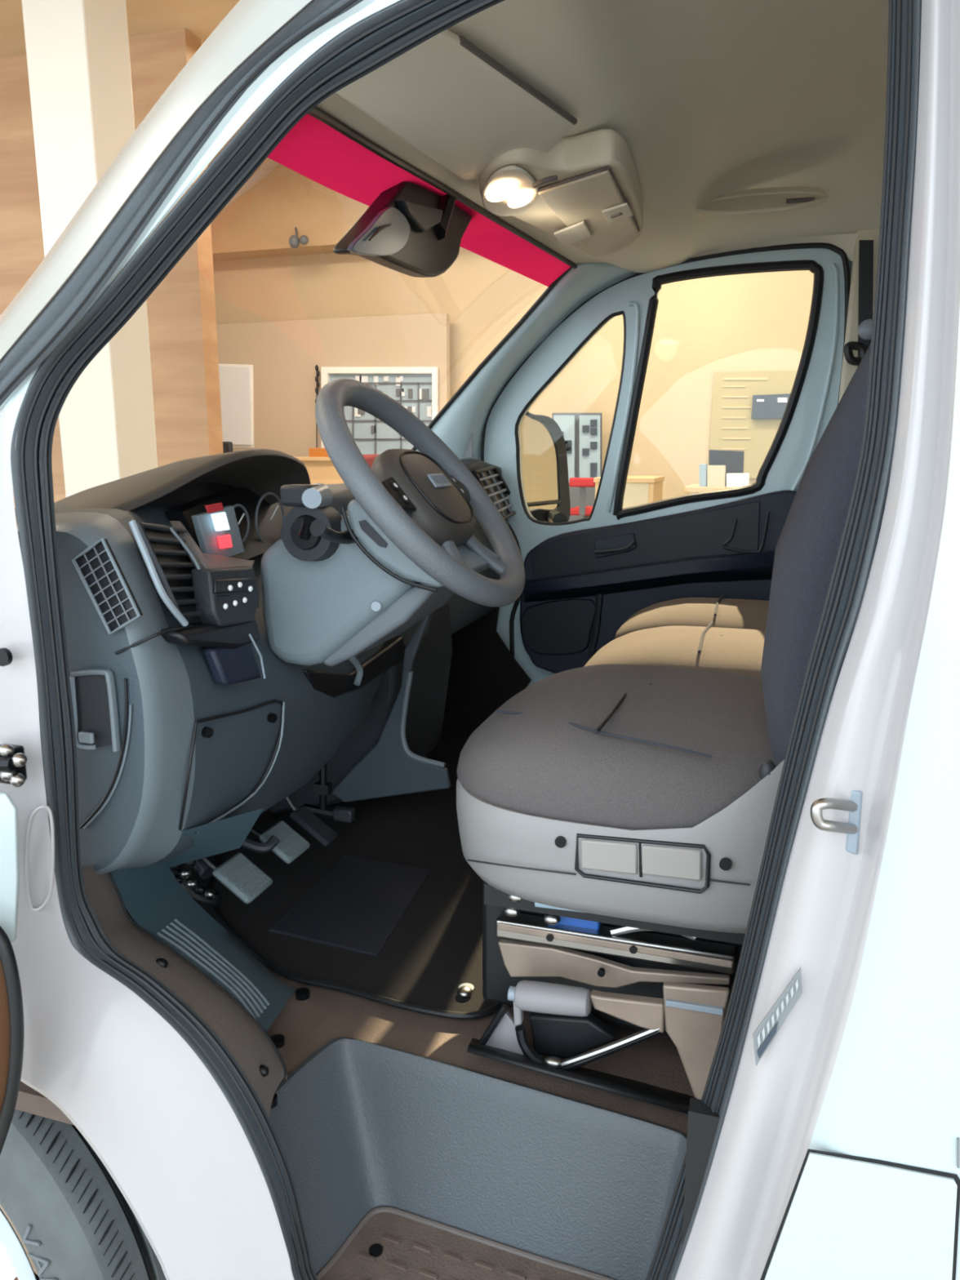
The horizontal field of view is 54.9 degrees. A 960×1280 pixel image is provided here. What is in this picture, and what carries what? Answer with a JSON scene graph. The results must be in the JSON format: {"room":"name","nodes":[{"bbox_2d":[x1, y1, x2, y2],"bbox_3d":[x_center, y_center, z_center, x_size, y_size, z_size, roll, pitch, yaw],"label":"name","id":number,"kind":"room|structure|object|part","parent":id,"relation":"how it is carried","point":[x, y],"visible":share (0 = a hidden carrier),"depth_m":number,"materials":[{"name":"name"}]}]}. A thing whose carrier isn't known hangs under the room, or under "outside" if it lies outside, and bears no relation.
{"room":"vehicle showroom","nodes":[
{"label":"vehicle showroom","id":0,"kind":"room"},
{"bbox_2d":[0,1204,38,1275],"bbox_3d":[-1.679,0.595,4.758,26.000,0.040,26.000,4,12,18],"label":"floor","id":1,"kind":"structure","parent":0,"point":[1,1206],"depth_m":1.81,"materials":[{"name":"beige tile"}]},
{"bbox_2d":[0,1109,166,1279],"bbox_3d":[-0.734,0.903,1.418,0.723,0.722,0.227,6,13,27],"label":"tire","id":2,"kind":"object","parent":1,"relation":"on","point":[71,1217],"visible":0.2,"depth_m":1.20,"materials":[{"name":"rubber"}]},
{"bbox_2d":[222,441,232,453],"bbox_3d":[-2.545,-1.294,9.860,0.521,1.606,0.553,4,12,18],"label":"office chair","id":3,"kind":"object","parent":1,"relation":"on","point":[227,446],"visible":0.09,"depth_m":9.44,"materials":[{"name":"black"}]},
{"bbox_2d":[293,456,344,484],"bbox_3d":[-1.403,-1.279,10.185,3.082,1.449,0.450,4,12,18],"label":"office desk","id":4,"kind":"object","parent":1,"relation":"on","point":[320,469],"depth_m":9.97,"materials":[{"name":"brown wood"}]},
{"bbox_2d":[293,456,331,461],"bbox_3d":[-1.403,-1.969,10.044,3.082,0.040,0.450,4,12,18],"label":"countertop","id":5,"kind":"structure","parent":4,"relation":"on","point":[301,458],"depth_m":9.94,"materials":[{"name":"brown wood"}]},
{"bbox_2d":[308,448,328,457],"bbox_3d":[-1.729,-2.046,10.082,0.200,0.096,0.200,4,12,18],"label":"box","id":6,"kind":"object","parent":4,"relation":"on","point":[313,452],"visible":0.64,"depth_m":9.99,"materials":[{"name":"orange cardboard"}]},
{"bbox_2d":[0,0,959,1279],"bbox_3d":[1.008,-0.132,1.465,3.614,1.880,1.937,4,12,18],"label":"van","id":7,"kind":"object","parent":1,"relation":"on","point":[835,1155],"visible":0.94,"depth_m":0.85,"materials":[{"name":"white metal"}]},
{"bbox_2d":[0,791,24,1154],"bbox_3d":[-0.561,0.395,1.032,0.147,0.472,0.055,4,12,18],"label":"door","id":8,"kind":"structure","parent":7,"relation":"attached to","point":[11,1009],"depth_m":1.00,"materials":[{"name":"grey paint"}]},
{"bbox_3d":[-0.574,0.469,1.033,0.131,0.327,0.020,4,12,18],"label":"trim","id":9,"kind":"part","parent":8,"relation":"part of","materials":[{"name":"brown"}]},
{"bbox_2d":[0,742,26,786],"bbox_3d":[-0.523,0.136,1.018,0.062,0.050,0.038,4,12,18],"label":"hinge","id":10,"kind":"object","parent":7,"relation":"attached to","point":[13,760],"depth_m":1.01,"materials":[{"name":"silver metal"}]},
{"bbox_2d":[81,865,287,1118],"bbox_3d":[-0.370,0.424,1.147,0.289,0.300,0.102,4,12,18],"label":"trim","id":11,"kind":"structure","parent":7,"relation":"attached to","point":[247,1042],"depth_m":1.15,"materials":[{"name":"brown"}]},
{"bbox_2d":[266,106,577,286],"bbox_3d":[-0.300,-0.561,1.793,0.728,0.557,1.570,4,12,18],"label":"strip","id":12,"kind":"object","parent":7,"relation":"attached to","point":[320,148],"visible":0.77,"depth_m":1.38,"materials":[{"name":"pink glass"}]},
{"bbox_2d":[333,181,471,277],"bbox_3d":[-0.108,-0.688,1.530,0.053,0.189,0.564,4,12,18],"label":"mirror","id":13,"kind":"object","parent":12,"relation":"attached to","point":[411,229],"visible":0.95,"depth_m":1.48,"materials":[{"name":"black plastic"}]},
{"bbox_2d":[368,223,391,240],"bbox_3d":[-0.146,-0.598,1.354,0.003,0.039,0.078,4,12,18],"label":"print","id":14,"kind":"object","parent":13,"relation":"attached to","point":[377,232],"depth_m":1.36,"materials":[{"name":"black plastic"}]},
{"bbox_2d":[316,0,888,272],"bbox_3d":[0.744,-0.778,1.467,1.610,0.386,1.709,4,12,18],"label":"headliner","id":15,"kind":"object","parent":7,"relation":"attached to","point":[708,100],"visible":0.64,"depth_m":1.57,"materials":[{"name":"beige fabric"}]},
{"bbox_2d":[335,29,577,180],"bbox_3d":[-0.018,-0.659,1.188,0.216,0.106,0.616,4,12,18],"label":"sun visor","id":16,"kind":"object","parent":15,"relation":"attached to","point":[446,97],"visible":0.84,"depth_m":1.14,"materials":[{"name":"beige"}]},
{"bbox_2d":[479,128,643,257],"bbox_3d":[0.176,-0.784,1.684,0.260,0.071,0.719,4,12,18],"label":"console","id":17,"kind":"object","parent":15,"relation":"attached to","point":[585,192],"visible":0.99,"depth_m":1.48,"materials":[{"name":"beige plastic"}]},
{"bbox_2d":[481,165,537,216],"bbox_3d":[0.049,-0.727,1.504,0.090,0.006,0.284,0,12,-2],"label":"lamp","id":18,"kind":"object","parent":17,"relation":"attached to","point":[506,190],"depth_m":1.46,"materials":[{"name":"beige"}]},
{"bbox_2d":[694,186,827,215],"bbox_3d":[0.629,-0.991,2.085,0.292,0.073,0.085,4,12,18],"label":"handle","id":19,"kind":"structure","parent":15,"relation":"attached to","point":[778,199],"depth_m":2.08,"materials":[{"name":"beige plastic"}]},
{"bbox_3d":[0.724,-0.395,2.523,2.400,1.601,0.040,4,12,18],"label":"panel","id":20,"kind":"part","parent":7,"relation":"part of","materials":[{"name":"teal paint"}]},
{"bbox_2d":[752,967,802,1066],"bbox_3d":[0.259,0.330,0.807,0.038,0.102,0.003,4,12,18],"label":"label","id":21,"kind":"object","parent":7,"relation":"attached to","point":[766,1032],"visible":1,"depth_m":0.81,"materials":[{"name":"grey"}]},
{"bbox_2d":[757,979,798,1048],"bbox_3d":[0.259,0.326,0.805,0.031,0.073,0.001,4,12,18],"label":"print","id":22,"kind":"object","parent":21,"relation":"on","point":[775,1017],"depth_m":0.81,"materials":[{"name":"grey"}]},
{"bbox_2d":[810,790,862,854],"bbox_3d":[0.290,0.153,0.751,0.056,0.058,0.016,-7,14,-31],"label":"door striker","id":23,"kind":"object","parent":7,"relation":"attached to","point":[851,828],"depth_m":0.75,"materials":[{"name":"silver metal"}]},
{"bbox_3d":[0.310,0.151,0.765,0.010,0.057,0.004,4,12,18],"label":"plate","id":24,"kind":"part","parent":23,"relation":"part of","materials":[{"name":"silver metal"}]},
{"bbox_2d":[843,240,873,365],"bbox_3d":[0.932,-0.642,2.275,0.079,0.650,0.029,4,12,18],"label":"belt","id":25,"kind":"object","parent":7,"relation":"attached to","point":[865,319],"visible":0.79,"depth_m":2.24,"materials":[{"name":"black fabric"}]},
{"bbox_3d":[1.374,-0.440,2.245,1.000,1.200,0.040,4,12,18],"label":"pillar trim","id":26,"kind":"part","parent":7,"relation":"part of","materials":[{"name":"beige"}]},
{"bbox_3d":[1.338,0.179,0.434,2.323,1.340,0.097,4,12,18],"label":"panel","id":27,"kind":"part","parent":7,"relation":"part of","materials":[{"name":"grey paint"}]},
{"bbox_2d":[551,413,602,521],"bbox_3d":[1.058,-1.513,10.158,0.563,1.919,0.200,4,12,18],"label":"display rack","id":28,"kind":"object","parent":1,"relation":"on","point":[582,433],"visible":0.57,"depth_m":9.96,"materials":[{"name":"grey metal"}]},
{"bbox_3d":[0.915,-2.067,10.022,0.244,0.724,0.030,4,12,18],"label":"door","id":29,"kind":"part","parent":28,"relation":"part of","materials":[{"name":"white"}]},
{"bbox_3d":[1.182,-2.049,9.937,0.244,0.718,0.030,4,12,18],"label":"door","id":30,"kind":"part","parent":28,"relation":"part of","materials":[{"name":"white"}]},
{"bbox_2d":[568,477,595,518],"bbox_3d":[1.119,-1.050,9.553,0.521,1.250,0.553,4,12,18],"label":"office chair","id":31,"kind":"object","parent":1,"relation":"on","point":[581,482],"visible":0.41,"depth_m":9.25,"materials":[{"name":"red fabric"}]},
{"bbox_3d":[1.098,-1.330,9.506,0.288,0.070,0.450,4,12,18],"label":"seat","id":32,"kind":"part","parent":31,"relation":"part of","materials":[{"name":"red fabric"}]},
{"bbox_3d":[1.021,-1.572,9.214,0.261,0.092,0.060,4,12,18],"label":"backrest","id":33,"kind":"part","parent":31,"relation":"part of","materials":[{"name":"red fabric"}]},
{"bbox_2d":[593,475,664,508],"bbox_3d":[1.337,-0.825,8.350,0.520,1.279,0.700,4,12,18],"label":"office desk","id":34,"kind":"object","parent":1,"relation":"on","point":[639,490],"visible":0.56,"depth_m":7.92,"materials":[{"name":"brown wood"}]},
{"bbox_3d":[1.117,-0.825,8.423,0.040,1.249,0.640,4,12,18],"label":"leg","id":35,"kind":"part","parent":34,"relation":"part of","materials":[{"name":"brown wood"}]},
{"bbox_3d":[1.241,-0.751,8.064,0.420,1.229,0.030,4,12,18],"label":"panel","id":36,"kind":"part","parent":34,"relation":"part of","materials":[{"name":"beige wood"}]},
{"bbox_3d":[1.556,-0.796,8.283,0.040,1.249,0.640,4,12,18],"label":"leg","id":37,"kind":"part","parent":34,"relation":"part of","materials":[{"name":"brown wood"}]},
{"bbox_2d":[684,484,751,494],"bbox_3d":[2.018,-0.592,7.313,0.774,1.239,0.700,4,12,18],"label":"office desk","id":38,"kind":"object","parent":1,"relation":"on","point":[693,488],"visible":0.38,"depth_m":6.96,"materials":[{"name":"brown wood"}]},
{"bbox_2d":[699,463,707,486],"bbox_3d":[1.711,-1.254,7.075,0.062,0.186,0.120,4,12,18],"label":"folder","id":39,"kind":"object","parent":38,"relation":"on","point":[703,467],"visible":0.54,"depth_m":7.02,"materials":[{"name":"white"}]},
{"bbox_2d":[706,465,725,486],"bbox_3d":[1.804,-1.243,7.047,0.138,0.174,0.120,4,12,18],"label":"box","id":40,"kind":"object","parent":38,"relation":"on","point":[716,474],"visible":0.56,"depth_m":6.99,"materials":[{"name":"beige cardboard"}]},
{"bbox_2d":[708,449,744,485],"bbox_3d":[1.910,-1.326,7.177,0.268,0.299,0.060,4,12,18],"label":"computer monitor","id":41,"kind":"object","parent":38,"relation":"on","point":[733,460],"visible":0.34,"depth_m":7.13,"materials":[{"name":"black plastic"}]},
{"bbox_2d":[726,473,749,487],"bbox_3d":[1.956,-1.202,7.005,0.169,0.120,0.120,4,12,18],"label":"box","id":42,"kind":"object","parent":38,"relation":"on","point":[733,480],"visible":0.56,"depth_m":6.95,"materials":[{"name":"white cardboard"}]},
{"bbox_2d":[22,0,157,497],"bbox_3d":[-2.456,-2.024,5.981,0.443,4.600,0.400,4,12,18],"label":"pillar","id":43,"kind":"structure","parent":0,"point":[77,53],"depth_m":5.66,"materials":[{"name":"white paint"}]},
{"bbox_2d":[0,27,223,507],"bbox_3d":[-6.705,-2.619,8.878,9.545,4.600,0.200,4,12,18],"label":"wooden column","id":44,"kind":"structure","parent":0,"point":[181,309],"depth_m":7.46,"materials":[{"name":"brown wood"}]},
{"bbox_2d":[0,0,286,170],"bbox_3d":[-1.524,-4.065,4.287,22.000,0.080,13.000,4,12,18],"label":"ceiling","id":45,"kind":"structure","parent":0,"point":[201,18],"depth_m":6.75,"materials":[{"name":"beige paint"}]},
{"bbox_2d":[216,312,449,456],"bbox_3d":[-2.334,-2.269,11.149,4.163,3.001,0.120,4,12,18],"label":"wall partition","id":46,"kind":"structure","parent":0,"point":[284,356],"depth_m":10.80,"materials":[{"name":"beige paint"}]},
{"bbox_2d":[218,364,253,448],"bbox_3d":[-3.037,-2.836,11.180,0.696,1.005,0.040,4,12,18],"label":"wall panel","id":47,"kind":"object","parent":46,"relation":"attached to","point":[236,380],"visible":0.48,"depth_m":11.12,"materials":[{"name":"white"}]},
{"bbox_2d":[315,364,319,448],"bbox_3d":[-1.892,-2.721,10.781,0.077,0.942,0.040,4,12,18],"label":"hanging chain","id":48,"kind":"object","parent":46,"relation":"hanging from","point":[317,373],"visible":0.84,"depth_m":10.73,"materials":[{"name":"black metal"}]},
{"bbox_2d":[320,366,438,454],"bbox_3d":[-1.167,-2.600,10.596,1.465,1.057,0.056,4,12,18],"label":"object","id":49,"kind":"structure","parent":46,"relation":"in","point":[415,388],"depth_m":10.54,"materials":[{"name":"white"}]},
{"bbox_2d":[362,453,379,468],"bbox_3d":[-0.222,-0.405,2.147,0.108,0.052,0.429,4,12,18],"label":"folder","id":50,"kind":"object","parent":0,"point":[369,459],"visible":0.06,"depth_m":2.05,"materials":[{"name":"red plastic"}]},
{"bbox_2d":[14,606,742,1279],"bbox_3d":[0.410,0.407,1.786,2.250,1.125,1.825,4,12,18],"label":"floor","id":51,"kind":"structure","parent":0,"point":[411,1153],"depth_m":1.22,"materials":[{"name":"grey plastic"}]},
{"bbox_2d":[110,808,297,1031],"bbox_3d":[-0.374,0.399,1.323,0.264,0.347,0.242,4,12,18],"label":"trim","id":52,"kind":"structure","parent":51,"relation":"attached to","point":[151,895],"depth_m":1.29,"materials":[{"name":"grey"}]},
{"bbox_2d":[14,448,515,875],"bbox_3d":[-0.315,-0.017,2.055,0.635,0.799,1.896,4,12,18],"label":"dashboard","id":53,"kind":"object","parent":51,"relation":"on","point":[186,714],"depth_m":1.27,"materials":[{"name":"grey plastic"}]},
{"bbox_2d":[71,537,142,635],"bbox_3d":[-0.433,-0.062,1.074,0.090,0.114,0.009,4,12,18],"label":"vent","id":54,"kind":"object","parent":53,"relation":"attached to","point":[104,603],"depth_m":1.08,"materials":[{"name":"grey plastic"}]},
{"bbox_2d":[128,520,204,626],"bbox_3d":[-0.393,-0.091,1.179,0.112,0.135,0.181,4,12,18],"label":"air vent","id":55,"kind":"object","parent":53,"relation":"attached to","point":[166,567],"depth_m":1.16,"materials":[{"name":"grey plastic"}]},
{"bbox_2d":[53,448,311,511],"bbox_3d":[-0.514,-0.238,1.478,0.338,0.132,0.488,4,12,18],"label":"hood","id":56,"kind":"object","parent":53,"relation":"attached to","point":[249,480],"depth_m":1.44,"materials":[{"name":"grey plastic"}]},
{"bbox_3d":[-0.481,-0.183,1.466,0.054,0.129,0.472,5,13,22],"label":"hood shadow panel","id":57,"kind":"part","parent":53,"relation":"part of","materials":[{"name":"black plastic"}]},
{"bbox_2d":[169,835,279,906],"bbox_3d":[-0.426,0.353,1.489,0.166,0.104,0.134,4,12,18],"label":"harness","id":58,"kind":"object","parent":53,"relation":"attached to","point":[198,892],"visible":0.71,"depth_m":1.45,"materials":[{"name":"black plastic"}]},
{"bbox_3d":[-0.383,0.321,1.510,0.108,0.050,0.031,0,12,1],"label":"linkage arm","id":59,"kind":"part","parent":58,"relation":"part of","materials":[{"name":"grey plastic"}]},
{"bbox_2d":[217,534,232,548],"bbox_3d":[-0.380,-0.146,1.376,0.004,0.020,0.034,4,12,18],"label":"warning lamp","id":60,"kind":"object","parent":53,"relation":"attached to","point":[224,541],"depth_m":1.37,"materials":[{"name":"red plastic"}]},
{"bbox_3d":[-0.342,-0.063,1.268,0.049,0.083,0.152,2,12,10],"label":"switch panel","id":61,"kind":"part","parent":53,"relation":"part of","materials":[{"name":"grey plastic"}]},
{"bbox_2d":[201,852,272,903],"bbox_3d":[-0.430,0.253,1.429,0.196,0.275,0.075,4,12,18],"label":"clutch pedal","id":62,"kind":"object","parent":53,"relation":"attached to","point":[242,877],"visible":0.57,"depth_m":1.42,"materials":[{"name":"grey rubber"}]},
{"bbox_3d":[-0.448,0.246,1.428,0.162,0.262,0.027,4,12,18],"label":"pedal arm","id":63,"kind":"part","parent":62,"relation":"part of","materials":[{"name":"black plastic"}]},
{"bbox_2d":[249,820,310,863],"bbox_3d":[-0.397,0.228,1.574,0.194,0.274,0.075,4,12,18],"label":"brake pedal","id":64,"kind":"object","parent":53,"relation":"attached to","point":[291,845],"visible":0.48,"depth_m":1.57,"materials":[{"name":"grey rubber"}]},
{"bbox_3d":[-0.414,0.222,1.573,0.162,0.262,0.027,4,12,18],"label":"pedal arm","id":65,"kind":"part","parent":64,"relation":"part of","materials":[{"name":"black plastic"}]},
{"bbox_2d":[285,795,337,846],"bbox_3d":[-0.333,0.268,1.668,0.142,0.190,0.045,4,12,18],"label":"accelerator pedal","id":66,"kind":"object","parent":53,"relation":"attached to","point":[304,818],"visible":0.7,"depth_m":1.66,"materials":[{"name":"black rubber"}]},
{"bbox_3d":[-0.351,0.258,1.672,0.103,0.171,0.016,4,12,18],"label":"pedal arm","id":67,"kind":"part","parent":66,"relation":"part of","materials":[{"name":"black plastic"}]},
{"bbox_3d":[-0.304,0.287,1.791,0.020,0.116,0.016,4,12,18],"label":"rod","id":68,"kind":"part","parent":53,"relation":"part of","materials":[{"name":"black plastic"}]},
{"bbox_3d":[-0.294,0.291,1.784,0.112,0.121,0.030,4,12,18],"label":"accelerator bracket","id":69,"kind":"part","parent":53,"relation":"part of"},
{"bbox_2d":[260,482,499,666],"bbox_3d":[-0.154,-0.106,1.425,0.319,0.276,0.388,4,12,18],"label":"column","id":70,"kind":"structure","parent":53,"relation":"attached to","point":[335,588],"depth_m":1.34,"materials":[{"name":"grey plastic"}]},
{"bbox_2d":[281,506,342,561],"bbox_3d":[-0.243,-0.151,1.321,0.084,0.085,0.067,4,12,18],"label":"lock","id":71,"kind":"object","parent":70,"relation":"attached to","point":[299,544],"depth_m":1.31,"materials":[{"name":"black plastic"}]},
{"bbox_2d":[315,378,525,607],"bbox_3d":[-0.079,-0.221,1.376,0.285,0.330,0.420,4,12,18],"label":"steering wheel","id":72,"kind":"object","parent":70,"relation":"attached to","point":[426,501],"visible":1,"depth_m":1.31,"materials":[{"name":"grey plastic"}]},
{"bbox_3d":[-0.187,0.129,1.880,0.268,0.450,0.014,4,12,18],"label":"tunnel trim","id":73,"kind":"part","parent":53,"relation":"part of","materials":[{"name":"grey plastic"}]},
{"bbox_2d":[471,465,515,519],"bbox_3d":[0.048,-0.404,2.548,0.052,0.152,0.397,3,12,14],"label":"air vent","id":74,"kind":"object","parent":53,"relation":"attached to","point":[490,477],"depth_m":2.55,"materials":[{"name":"grey plastic"}]},
{"bbox_2d":[206,784,502,1019],"bbox_3d":[-0.229,0.450,1.828,0.617,0.018,0.968,0,12,2],"label":"floor mat","id":75,"kind":"object","parent":51,"relation":"on","point":[388,912],"visible":0.62,"depth_m":1.66,"materials":[{"name":"black carpet"}]},
{"bbox_2d":[507,980,729,1099],"bbox_3d":[0.178,0.497,1.203,0.278,0.176,0.079,4,12,18],"label":"lever","id":76,"kind":"object","parent":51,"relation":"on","point":[562,1024],"visible":0.97,"depth_m":1.18,"materials":[{"name":"grey"}]},
{"bbox_3d":[0.168,0.524,1.192,0.129,0.088,0.009,4,12,18],"label":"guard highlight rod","id":77,"kind":"part","parent":76,"relation":"part of","materials":[{"name":"silver metal"}]},
{"bbox_3d":[0.188,0.471,1.179,0.096,0.040,0.016,4,12,18],"label":"lever arm","id":78,"kind":"part","parent":76,"relation":"part of","materials":[{"name":"metal"}]},
{"bbox_3d":[0.265,0.508,1.150,0.079,0.176,0.012,4,12,18],"label":"mount plate","id":79,"kind":"part","parent":76,"relation":"part of","materials":[{"name":"metal"}]},
{"bbox_2d":[456,343,892,1114],"bbox_3d":[0.347,-0.085,1.266,0.737,1.343,0.555,4,12,18],"label":"seat","id":80,"kind":"object","parent":51,"relation":"on","point":[614,820],"visible":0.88,"depth_m":1.14,"materials":[{"name":"grey fabric"}]},
{"bbox_3d":[0.032,0.533,1.263,0.062,0.065,0.010,4,12,18],"label":"corner plate","id":81,"kind":"part","parent":80,"relation":"part of","materials":[{"name":"grey plastic"}]},
{"bbox_3d":[0.173,0.446,1.232,0.308,0.054,0.012,4,12,18],"label":"plate","id":82,"kind":"part","parent":80,"relation":"part of","materials":[{"name":"metal"}]},
{"bbox_3d":[0.174,0.398,1.221,0.313,0.028,0.030,4,12,18],"label":"rail","id":83,"kind":"part","parent":80,"relation":"part of","materials":[{"name":"silver metal"}]},
{"bbox_2d":[456,663,776,830],"bbox_3d":[0.246,0.144,1.349,0.524,0.165,0.524,4,12,18],"label":"cushion","id":84,"kind":"object","parent":80,"relation":"on","point":[609,746],"depth_m":1.15,"materials":[{"name":"grey fabric"}]},
{"bbox_3d":[0.265,0.162,1.346,0.550,0.280,0.550,4,12,18],"label":"trim","id":85,"kind":"part","parent":80,"relation":"part of","materials":[{"name":"grey plastic"}]},
{"bbox_3d":[0.525,-0.178,1.190,0.284,0.750,0.504,4,12,18],"label":"backrest","id":86,"kind":"part","parent":80,"relation":"part of","materials":[{"name":"fabric"}]},
{"bbox_2d":[583,622,765,678],"bbox_3d":[0.575,-0.067,1.792,0.740,1.070,0.400,4,12,18],"label":"passenger seat","id":87,"kind":"object","parent":51,"relation":"on","point":[726,650],"visible":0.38,"depth_m":1.76,"materials":[{"name":"brown fabric"}]},
{"bbox_2d":[614,594,768,639],"bbox_3d":[0.702,-0.145,2.174,0.740,1.070,0.400,4,12,18],"label":"passenger seat","id":88,"kind":"object","parent":51,"relation":"on","point":[746,614],"visible":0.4,"depth_m":2.14,"materials":[{"name":"brown fabric"}]},
{"bbox_3d":[0.654,0.822,0.821,0.950,0.700,0.020,4,12,18],"label":"sill panel","id":89,"kind":"part","parent":51,"relation":"part of","materials":[{"name":"black rubber"}]},
{"bbox_2d":[213,246,813,499],"bbox_3d":[1.312,-2.485,10.218,22.000,4.900,0.200,4,12,18],"label":"wall","id":90,"kind":"structure","parent":0,"point":[757,322],"depth_m":10.05,"materials":[{"name":"beige paint"}]},
{"bbox_2d":[210,167,368,261],"bbox_3d":[2.170,-4.599,9.177,16.000,0.840,0.400,4,12,18],"label":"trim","id":91,"kind":"structure","parent":90,"relation":"attached to","point":[260,220],"depth_m":10.39,"materials":[{"name":"beige paint"}]},
{"bbox_2d":[288,226,308,248],"bbox_3d":[-2.078,-4.574,10.311,0.195,0.446,0.571,-5,13,-25],"label":"ceiling spotlight","id":92,"kind":"object","parent":90,"relation":"attached to","point":[294,241],"visible":0.98,"depth_m":10.14,"materials":[{"name":"grey metal"}]},
{"bbox_2d":[707,370,797,478],"bbox_3d":[2.906,-2.227,9.592,1.014,1.092,0.040,4,12,18],"label":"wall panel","id":93,"kind":"object","parent":90,"relation":"attached to","point":[732,427],"visible":0.62,"depth_m":9.62,"materials":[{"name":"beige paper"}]},
{"bbox_2d":[751,393,790,419],"bbox_3d":[2.992,-2.390,9.460,0.399,0.248,0.050,4,12,18],"label":"wall sign","id":94,"kind":"object","parent":93,"relation":"attached to","point":[768,406],"visible":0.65,"depth_m":9.46,"materials":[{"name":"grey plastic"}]},
{"bbox_2d":[777,397,786,402],"bbox_3d":[3.076,-2.441,9.400,0.096,0.049,0.010,4,12,18],"label":"print","id":95,"kind":"object","parent":94,"relation":"attached to","point":[780,399],"depth_m":9.40,"materials":[{"name":"white paper"}]},
{"bbox_2d":[480,242,850,688],"bbox_3d":[0.457,-0.310,2.547,0.981,1.438,0.173,4,12,18],"label":"passenger door","id":96,"kind":"structure","parent":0,"point":[585,578],"depth_m":2.51,"materials":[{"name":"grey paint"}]},
{"bbox_2d":[411,262,635,460],"bbox_3d":[0.085,-0.673,2.545,0.668,0.649,0.154,4,12,18],"label":"pillar","id":97,"kind":"structure","parent":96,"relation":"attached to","point":[460,422],"depth_m":2.49,"materials":[{"name":"teal paint"}]},
{"bbox_2d":[520,411,570,522],"bbox_3d":[0.238,-0.526,2.844,0.217,0.357,0.315,-6,13,-29],"label":"mirror","id":98,"kind":"object","parent":96,"relation":"attached to","point":[544,467],"visible":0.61,"depth_m":2.91,"materials":[{"name":"black plastic"}]},
{"bbox_3d":[0.372,-0.256,2.540,0.112,0.044,0.012,4,12,18],"label":"door handle","id":99,"kind":"part","parent":96,"relation":"part of","materials":[{"name":"grey plastic"}]},
{"bbox_3d":[0.462,-0.168,2.517,0.726,0.179,0.064,4,12,18],"label":"armrest","id":100,"kind":"part","parent":96,"relation":"part of","materials":[{"name":"black plastic"}]}
]}

